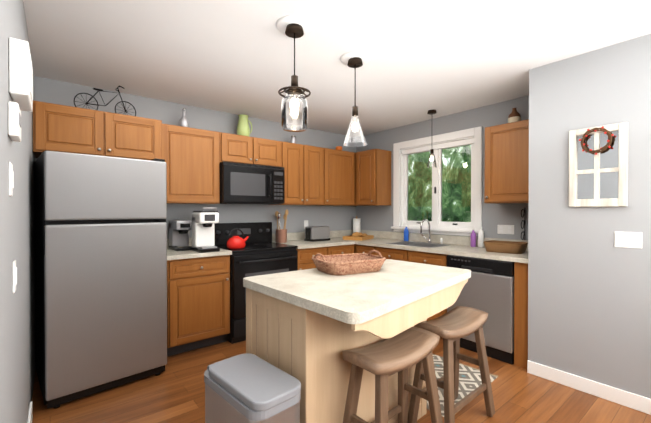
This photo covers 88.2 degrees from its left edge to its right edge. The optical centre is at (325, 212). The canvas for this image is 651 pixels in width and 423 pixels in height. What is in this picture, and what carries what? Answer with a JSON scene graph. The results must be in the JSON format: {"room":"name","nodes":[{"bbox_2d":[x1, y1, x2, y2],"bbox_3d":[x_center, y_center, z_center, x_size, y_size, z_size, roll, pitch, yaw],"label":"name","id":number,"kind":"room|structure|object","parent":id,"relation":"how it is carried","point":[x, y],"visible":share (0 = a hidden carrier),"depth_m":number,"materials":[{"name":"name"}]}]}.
{"room":"kitchen","nodes":[
{"label":"kitchen","id":0,"kind":"room"},
{"bbox_2d":[0,0,35,422],"bbox_3d":[-0.489,0.084,0.311,0.120,2.440,6.400,0,0,-39],"label":"wall","id":1,"kind":"structure","parent":0,"point":[17,307],"depth_m":1.42,"materials":[{"name":"grey paint"}]},
{"bbox_2d":[8,162,13,195],"bbox_3d":[-1.141,-0.122,1.220,0.010,0.120,0.075,0,0,-39],"label":"switch plate","id":2,"kind":"object","parent":1,"relation":"attached to","point":[11,176],"visible":0.96,"depth_m":1.21,"materials":[{"name":"white plastic"}]},
{"bbox_2d":[12,260,16,292],"bbox_3d":[-1.216,0.248,1.316,0.010,0.120,0.075,0,0,-39],"label":"switch plate","id":3,"kind":"object","parent":1,"relation":"attached to","point":[14,275],"visible":1,"depth_m":1.29,"materials":[{"name":"white plastic"}]},
{"bbox_2d":[8,101,20,141],"bbox_3d":[-1.140,-0.332,1.235,0.029,0.120,0.140,0,0,-39],"label":"thermostat","id":4,"kind":"object","parent":1,"relation":"attached to","point":[14,122],"visible":1,"depth_m":1.18,"materials":[{"name":"white plastic"}]},
{"bbox_2d":[9,37,32,111],"bbox_3d":[-1.195,-0.532,1.324,0.057,0.200,0.270,0,0,-39],"label":"door chime","id":5,"kind":"object","parent":1,"relation":"attached to","point":[20,78],"visible":0.94,"depth_m":1.22,"materials":[{"name":"white plastic"}]},
{"bbox_2d":[27,401,32,422],"bbox_3d":[-0.145,1.256,-0.001,0.014,0.100,5.470,0,0,-39],"label":"baseboard","id":6,"kind":"structure","parent":1,"relation":"attached to","point":[30,416],"depth_m":2.02,"materials":[{"name":"white wood"}]},
{"bbox_2d":[34,76,355,238],"bbox_3d":[-1.028,0.060,4.066,4.000,2.440,0.120,0,0,-39],"label":"wall","id":7,"kind":"structure","parent":0,"point":[333,218],"depth_m":3.88,"materials":[{"name":"grey paint"}]},
{"bbox_2d":[33,100,354,205],"bbox_3d":[-0.970,-0.473,3.728,3.421,0.750,0.466,0,0,-39],"label":"upper cabinet","id":8,"kind":"object","parent":7,"relation":"attached to","point":[195,157],"visible":0.96,"depth_m":3.33,"materials":[{"name":"brown wood"}]},
{"bbox_2d":[74,86,135,115],"bbox_3d":[-1.944,-0.988,2.981,0.473,0.288,0.146,0,0,-39],"label":"sculpture","id":9,"kind":"object","parent":8,"relation":"on","point":[101,90],"visible":0.71,"depth_m":2.94,"materials":[{"name":"black metal"}]},
{"bbox_2d":[179,108,188,126],"bbox_3d":[-1.443,-0.960,3.428,0.090,0.226,0.090,0,0,-39],"label":"decorative bottle","id":10,"kind":"object","parent":8,"relation":"on","point":[183,121],"visible":0.77,"depth_m":3.40,"materials":[{"name":"white ceramic"}]},
{"bbox_2d":[237,114,251,136],"bbox_3d":[-0.923,-0.979,3.848,0.187,0.259,0.147,0,0,-39],"label":"pitcher","id":11,"kind":"object","parent":8,"relation":"on","point":[243,128],"visible":0.85,"depth_m":3.78,"materials":[{"name":"ceramic"}]},
{"bbox_2d":[220,162,284,203],"bbox_3d":[-0.873,-0.317,3.824,0.737,0.427,0.440,0,0,-39],"label":"microwave","id":12,"kind":"object","parent":8,"relation":"attached to","point":[241,183],"visible":1,"depth_m":3.66,"materials":[{"name":"black metal"}]},
{"bbox_2d":[290,135,295,143],"bbox_3d":[-0.409,-0.915,4.264,0.072,0.125,0.070,0,0,-39],"label":"jar","id":13,"kind":"object","parent":8,"relation":"on","point":[293,139],"visible":0.62,"depth_m":4.24,"materials":[{"name":"white ceramic"}]},
{"bbox_2d":[304,220,307,228],"bbox_3d":[-0.263,0.159,4.601,0.070,0.115,0.010,0,0,-39],"label":"outlet","id":14,"kind":"object","parent":7,"relation":"attached to","point":[305,223],"visible":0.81,"depth_m":4.59,"materials":[{"name":"white plastic"}]},
{"bbox_2d":[272,231,352,242],"bbox_3d":[-0.112,0.310,4.713,1.517,0.100,0.022,0,0,-39],"label":"backsplash","id":15,"kind":"structure","parent":7,"relation":"attached to","point":[333,234],"depth_m":4.55,"materials":[{"name":"beige stone"}]},
{"bbox_2d":[23,0,650,136],"bbox_3d":[1.020,-1.194,1.521,4.000,0.100,6.640,0,0,-39],"label":"ceiling","id":16,"kind":"structure","parent":0,"point":[440,57],"depth_m":2.35,"materials":[{"name":"white paint"}]},
{"bbox_2d":[276,15,312,131],"bbox_3d":[-0.190,-0.827,2.063,0.230,0.639,0.230,0,0,-39],"label":"pendant light","id":17,"kind":"object","parent":16,"relation":"hanging from","point":[294,26],"visible":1,"depth_m":2.05,"materials":[{"name":"clear glass"}]},
{"bbox_2d":[340,51,370,146],"bbox_3d":[0.221,-0.830,2.506,0.230,0.639,0.230,0,0,-39],"label":"pendant light","id":18,"kind":"object","parent":16,"relation":"hanging from","point":[356,59],"visible":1,"depth_m":2.49,"materials":[{"name":"clear glass"}]},
{"bbox_2d":[427,110,436,167],"bbox_3d":[1.207,-0.838,3.808,0.104,0.639,0.104,0,0,-39],"label":"light","id":19,"kind":"object","parent":16,"relation":"hanging from","point":[431,112],"visible":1,"depth_m":3.80,"materials":[{"name":"clear glass"}]},
{"bbox_2d":[32,337,650,422],"bbox_3d":[1.020,1.346,1.538,4.000,0.100,6.640,0,0,-39],"label":"floor","id":20,"kind":"structure","parent":0,"point":[174,392],"depth_m":2.30,"materials":[{"name":"brown wood"}]},
{"bbox_2d":[34,150,166,408],"bbox_3d":[-1.815,0.431,2.707,0.751,1.715,0.815,0,1,-44],"label":"refrigerator","id":21,"kind":"object","parent":20,"relation":"on","point":[100,274],"visible":1,"depth_m":2.38,"materials":[{"name":"silver metal"}]},
{"bbox_2d":[167,238,231,355],"bbox_3d":[-1.339,0.777,3.330,0.595,1.015,0.637,0,0,-39],"label":"base cabinet","id":22,"kind":"object","parent":20,"relation":"on","point":[198,299],"visible":0.88,"depth_m":3.10,"materials":[{"name":"brown wood"}]},
{"bbox_2d":[169,220,191,250],"bbox_3d":[-1.458,0.221,3.398,0.170,0.295,0.280,0,0,-39],"label":"coffee maker","id":23,"kind":"object","parent":22,"relation":"on","point":[179,235],"visible":0.83,"depth_m":3.37,"materials":[{"name":"silver metal"}]},
{"bbox_2d":[192,207,219,252],"bbox_3d":[-1.164,0.158,3.264,0.190,0.423,0.258,0,0,-39],"label":"coffee maker","id":24,"kind":"object","parent":22,"relation":"on","point":[203,233],"visible":1,"depth_m":3.22,"materials":[{"name":"white plastic"}]},
{"bbox_2d":[204,353,300,422],"bbox_3d":[-0.330,1.010,1.515,0.258,0.572,0.524,0,1,-44],"label":"trash can","id":25,"kind":"object","parent":20,"relation":"on","point":[246,388],"visible":1,"depth_m":1.43,"materials":[{"name":"grey plastic"}]},
{"bbox_2d":[214,222,297,343],"bbox_3d":[-0.783,0.699,3.726,0.760,1.165,0.700,0,0,-39],"label":"range","id":26,"kind":"object","parent":20,"relation":"on","point":[260,253],"visible":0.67,"depth_m":3.49,"materials":[{"name":"black metal"}]},
{"bbox_2d":[226,228,248,248],"bbox_3d":[-0.909,0.262,3.495,0.240,0.208,0.196,0,0,-39],"label":"kettle","id":27,"kind":"object","parent":26,"relation":"on","point":[235,242],"visible":1,"depth_m":3.42,"materials":[{"name":"metal"}]},
{"bbox_2d":[298,247,331,269],"bbox_3d":[-0.314,0.841,4.176,0.519,0.875,0.608,0,0,-39],"label":"base cabinet","id":28,"kind":"object","parent":20,"relation":"on","point":[305,261],"depth_m":3.89,"materials":[{"name":"brown wood"}]},
{"bbox_2d":[332,243,351,254],"bbox_3d":[-0.017,0.840,4.416,0.524,0.875,0.608,0,0,-39],"label":"base cabinet","id":29,"kind":"object","parent":20,"relation":"on","point":[335,250],"depth_m":4.21,"materials":[{"name":"brown wood"}]},
{"bbox_2d":[246,287,458,422],"bbox_3d":[0.291,0.852,1.962,1.230,0.882,0.845,0,0,-39],"label":"kitchen island","id":30,"kind":"object","parent":20,"relation":"on","point":[306,327],"depth_m":1.63,"materials":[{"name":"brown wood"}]},
{"bbox_2d":[243,259,470,326],"bbox_3d":[0.290,0.390,1.961,1.270,0.042,0.890,0,0,-39],"label":"island countertop","id":31,"kind":"structure","parent":30,"relation":"on","point":[351,300],"depth_m":1.69,"materials":[{"name":"beige stone"}]},
{"bbox_2d":[311,250,385,274],"bbox_3d":[0.148,0.307,2.151,0.438,0.120,0.318,0,0,-27],"label":"basket","id":32,"kind":"object","parent":31,"relation":"on","point":[349,264],"visible":1,"depth_m":2.05,"materials":[{"name":"brown wicker"}]},
{"bbox_2d":[352,243,411,259],"bbox_3d":[0.714,0.840,4.359,0.681,0.875,0.420,0,0,-39],"label":"base cabinet","id":33,"kind":"object","parent":20,"relation":"on","point":[387,252],"depth_m":3.97,"materials":[{"name":"brown wood"}]},
{"bbox_2d":[281,235,355,250],"bbox_3d":[0.082,0.381,4.474,1.517,0.038,0.638,0,0,-39],"label":"countertop","id":34,"kind":"structure","parent":33,"relation":"on","point":[340,242],"depth_m":4.14,"materials":[{"name":"beige stone"}]},
{"bbox_2d":[275,209,288,242],"bbox_3d":[-0.537,0.159,4.145,0.188,0.409,0.152,0,0,-39],"label":"utensil crock","id":35,"kind":"object","parent":34,"relation":"on","point":[281,235],"visible":1,"depth_m":4.09,"materials":[{"name":"ceramic"}]},
{"bbox_2d":[304,226,329,241],"bbox_3d":[-0.110,0.269,4.385,0.317,0.186,0.174,0,0,-39],"label":"toaster","id":36,"kind":"object","parent":34,"relation":"on","point":[316,233],"visible":1,"depth_m":4.31,"materials":[{"name":"silver metal"}]},
{"bbox_2d":[353,216,360,232],"bbox_3d":[0.468,0.203,5.024,0.150,0.310,0.150,0,0,-39],"label":"paper towel roll","id":37,"kind":"object","parent":34,"relation":"on","point":[356,224],"visible":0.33,"depth_m":4.98,"materials":[{"name":"white paper"}]},
{"bbox_2d":[343,232,373,240],"bbox_3d":[0.455,0.310,4.635,0.280,0.100,0.400,0,0,31],"label":"tray","id":38,"kind":"object","parent":34,"relation":"on","point":[359,236],"visible":1,"depth_m":4.52,"materials":[{"name":"brown wood"}]},
{"bbox_2d":[356,239,527,262],"bbox_3d":[1.261,0.386,3.714,0.637,0.038,2.026,0,0,-39],"label":"countertop","id":39,"kind":"structure","parent":33,"relation":"on","point":[401,245],"depth_m":3.48,"materials":[{"name":"beige stone"}]},
{"bbox_2d":[404,223,408,240],"bbox_3d":[1.046,0.245,4.354,0.067,0.234,0.064,0,0,-39],"label":"soap bottle","id":40,"kind":"object","parent":39,"relation":"on","point":[406,234],"visible":0.98,"depth_m":4.33,"materials":[{"name":"blue plastic"}]},
{"bbox_2d":[470,228,475,246],"bbox_3d":[1.610,0.267,3.659,0.056,0.200,0.056,0,0,-39],"label":"soap bottle","id":41,"kind":"object","parent":39,"relation":"on","point":[473,239],"visible":1,"depth_m":3.64,"materials":[{"name":"purple plastic"}]},
{"bbox_2d":[478,226,483,247],"bbox_3d":[1.663,0.255,3.592,0.060,0.225,0.060,0,0,-39],"label":"soap bottle","id":42,"kind":"object","parent":39,"relation":"on","point":[481,238],"visible":1,"depth_m":3.57,"materials":[{"name":"plastic"}]},
{"bbox_2d":[484,240,527,253],"bbox_3d":[1.709,0.324,3.193,0.351,0.093,0.259,0,1,43],"label":"basket","id":43,"kind":"object","parent":39,"relation":"on","point":[511,247],"visible":1,"depth_m":3.11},
{"bbox_2d":[342,327,442,422],"bbox_3d":[0.338,0.965,1.668,0.580,0.662,0.311,0,0,-39],"label":"stool","id":44,"kind":"object","parent":20,"relation":"on","point":[401,353],"visible":0.96,"depth_m":1.62,"materials":[{"name":"brown wood"}]},
{"bbox_2d":[396,259,446,320],"bbox_3d":[1.115,0.950,3.922,0.607,0.660,1.044,0,0,-39],"label":"base cabinet","id":45,"kind":"object","parent":20,"relation":"on","point":[425,261],"depth_m":3.48,"materials":[{"name":"brown wood"}]},
{"bbox_2d":[426,354,497,416],"bbox_3d":[0.853,1.288,2.604,0.800,0.003,0.630,0,1,-43],"label":"kitchen rug","id":46,"kind":"object","parent":20,"relation":"on","point":[470,381],"visible":0.21,"depth_m":2.59,"materials":[{"name":"grey fabric"}]},
{"bbox_2d":[408,306,494,422],"bbox_3d":[0.781,0.960,2.066,0.576,0.658,0.302,0,0,-39],"label":"stool","id":47,"kind":"object","parent":46,"relation":"on","point":[452,327],"visible":0.85,"depth_m":2.00,"materials":[{"name":"brown wood"}]},
{"bbox_2d":[447,255,513,364],"bbox_3d":[1.621,0.849,3.260,0.637,0.872,0.610,0,0,-39],"label":"dishwasher","id":48,"kind":"object","parent":20,"relation":"on","point":[488,287],"visible":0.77,"depth_m":2.96,"materials":[{"name":"silver metal"}]},
{"bbox_2d":[356,95,528,239],"bbox_3d":[1.396,0.059,4.153,0.120,2.440,2.790,0,0,-39],"label":"wall","id":49,"kind":"structure","parent":0,"point":[376,218],"depth_m":3.80,"materials":[{"name":"grey paint"}]},
{"bbox_2d":[354,149,390,205],"bbox_3d":[0.552,-0.480,4.810,0.356,0.750,0.697,0,0,-39],"label":"upper cabinet","id":50,"kind":"object","parent":49,"relation":"attached to","point":[372,177],"visible":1,"depth_m":4.57,"materials":[{"name":"brown wood"}]},
{"bbox_2d":[391,126,483,236],"bbox_3d":[1.354,-0.344,4.158,0.175,1.203,1.255,0,0,-39],"label":"window","id":51,"kind":"structure","parent":49,"relation":"in","point":[472,137],"depth_m":4.13,"materials":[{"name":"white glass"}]},
{"bbox_2d":[361,231,527,250],"bbox_3d":[1.307,0.314,4.147,0.021,0.100,2.642,0,0,-39],"label":"backsplash","id":52,"kind":"structure","parent":49,"relation":"attached to","point":[377,234],"depth_m":4.10,"materials":[{"name":"beige stone"}]},
{"bbox_2d":[497,225,513,233],"bbox_3d":[1.862,0.171,3.473,0.010,0.095,0.165,0,0,-39],"label":"outlet","id":53,"kind":"object","parent":49,"relation":"attached to","point":[505,229],"visible":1,"depth_m":3.47,"materials":[{"name":"white plastic"}]},
{"bbox_2d":[484,119,528,203],"bbox_3d":[1.843,-0.470,3.212,0.356,0.750,0.521,0,0,-39],"label":"upper cabinet","id":54,"kind":"object","parent":49,"relation":"attached to","point":[506,163],"visible":0.73,"depth_m":3.15,"materials":[{"name":"brown wood"}]},
{"bbox_2d":[508,108,520,122],"bbox_3d":[1.831,-0.930,3.257,0.112,0.168,0.110,0,0,-39],"label":"jug","id":55,"kind":"object","parent":54,"relation":"on","point":[514,115],"visible":0.75,"depth_m":3.22,"materials":[{"name":"brown ceramic"}]},
{"bbox_2d":[521,209,524,239],"bbox_3d":[1.942,0.115,3.303,0.098,0.340,0.008,0,0,-39],"label":"wire rack","id":56,"kind":"object","parent":49,"relation":"attached to","point":[523,225],"visible":0.98,"depth_m":3.31,"materials":[{"name":"black metal"}]},
{"bbox_2d":[528,34,650,398],"bbox_3d":[2.855,0.078,1.295,0.120,2.440,3.730,0,0,-39],"label":"wall","id":57,"kind":"structure","parent":0,"point":[589,300],"depth_m":2.40,"materials":[{"name":"grey paint"}]},
{"bbox_2d":[527,360,650,414],"bbox_3d":[2.803,1.248,1.261,0.014,0.100,3.730,0,0,-39],"label":"baseboard","id":58,"kind":"structure","parent":57,"relation":"attached to","point":[619,396],"depth_m":2.38,"materials":[{"name":"white wood"}]},
{"bbox_2d":[569,122,627,206],"bbox_3d":[1.890,-0.324,2.345,0.055,0.559,0.325,0,0,-39],"label":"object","id":59,"kind":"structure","parent":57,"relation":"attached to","point":[598,166],"depth_m":2.34,"materials":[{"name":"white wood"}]},
{"bbox_2d":[614,231,641,248],"bbox_3d":[2.013,0.179,2.235,0.010,0.105,0.140,0,0,-39],"label":"switch plate","id":60,"kind":"object","parent":57,"relation":"attached to","point":[628,239],"visible":1,"depth_m":2.23,"materials":[{"name":"white plastic"}]},
{"label":"outside","id":61,"kind":"structure","parent":0,"visible":0},
{"bbox_2d":[408,145,470,221],"bbox_3d":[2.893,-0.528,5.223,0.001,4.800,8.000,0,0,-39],"label":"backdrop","id":62,"kind":"structure","parent":61,"point":[461,190],"depth_m":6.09,"materials":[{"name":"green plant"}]}
]}

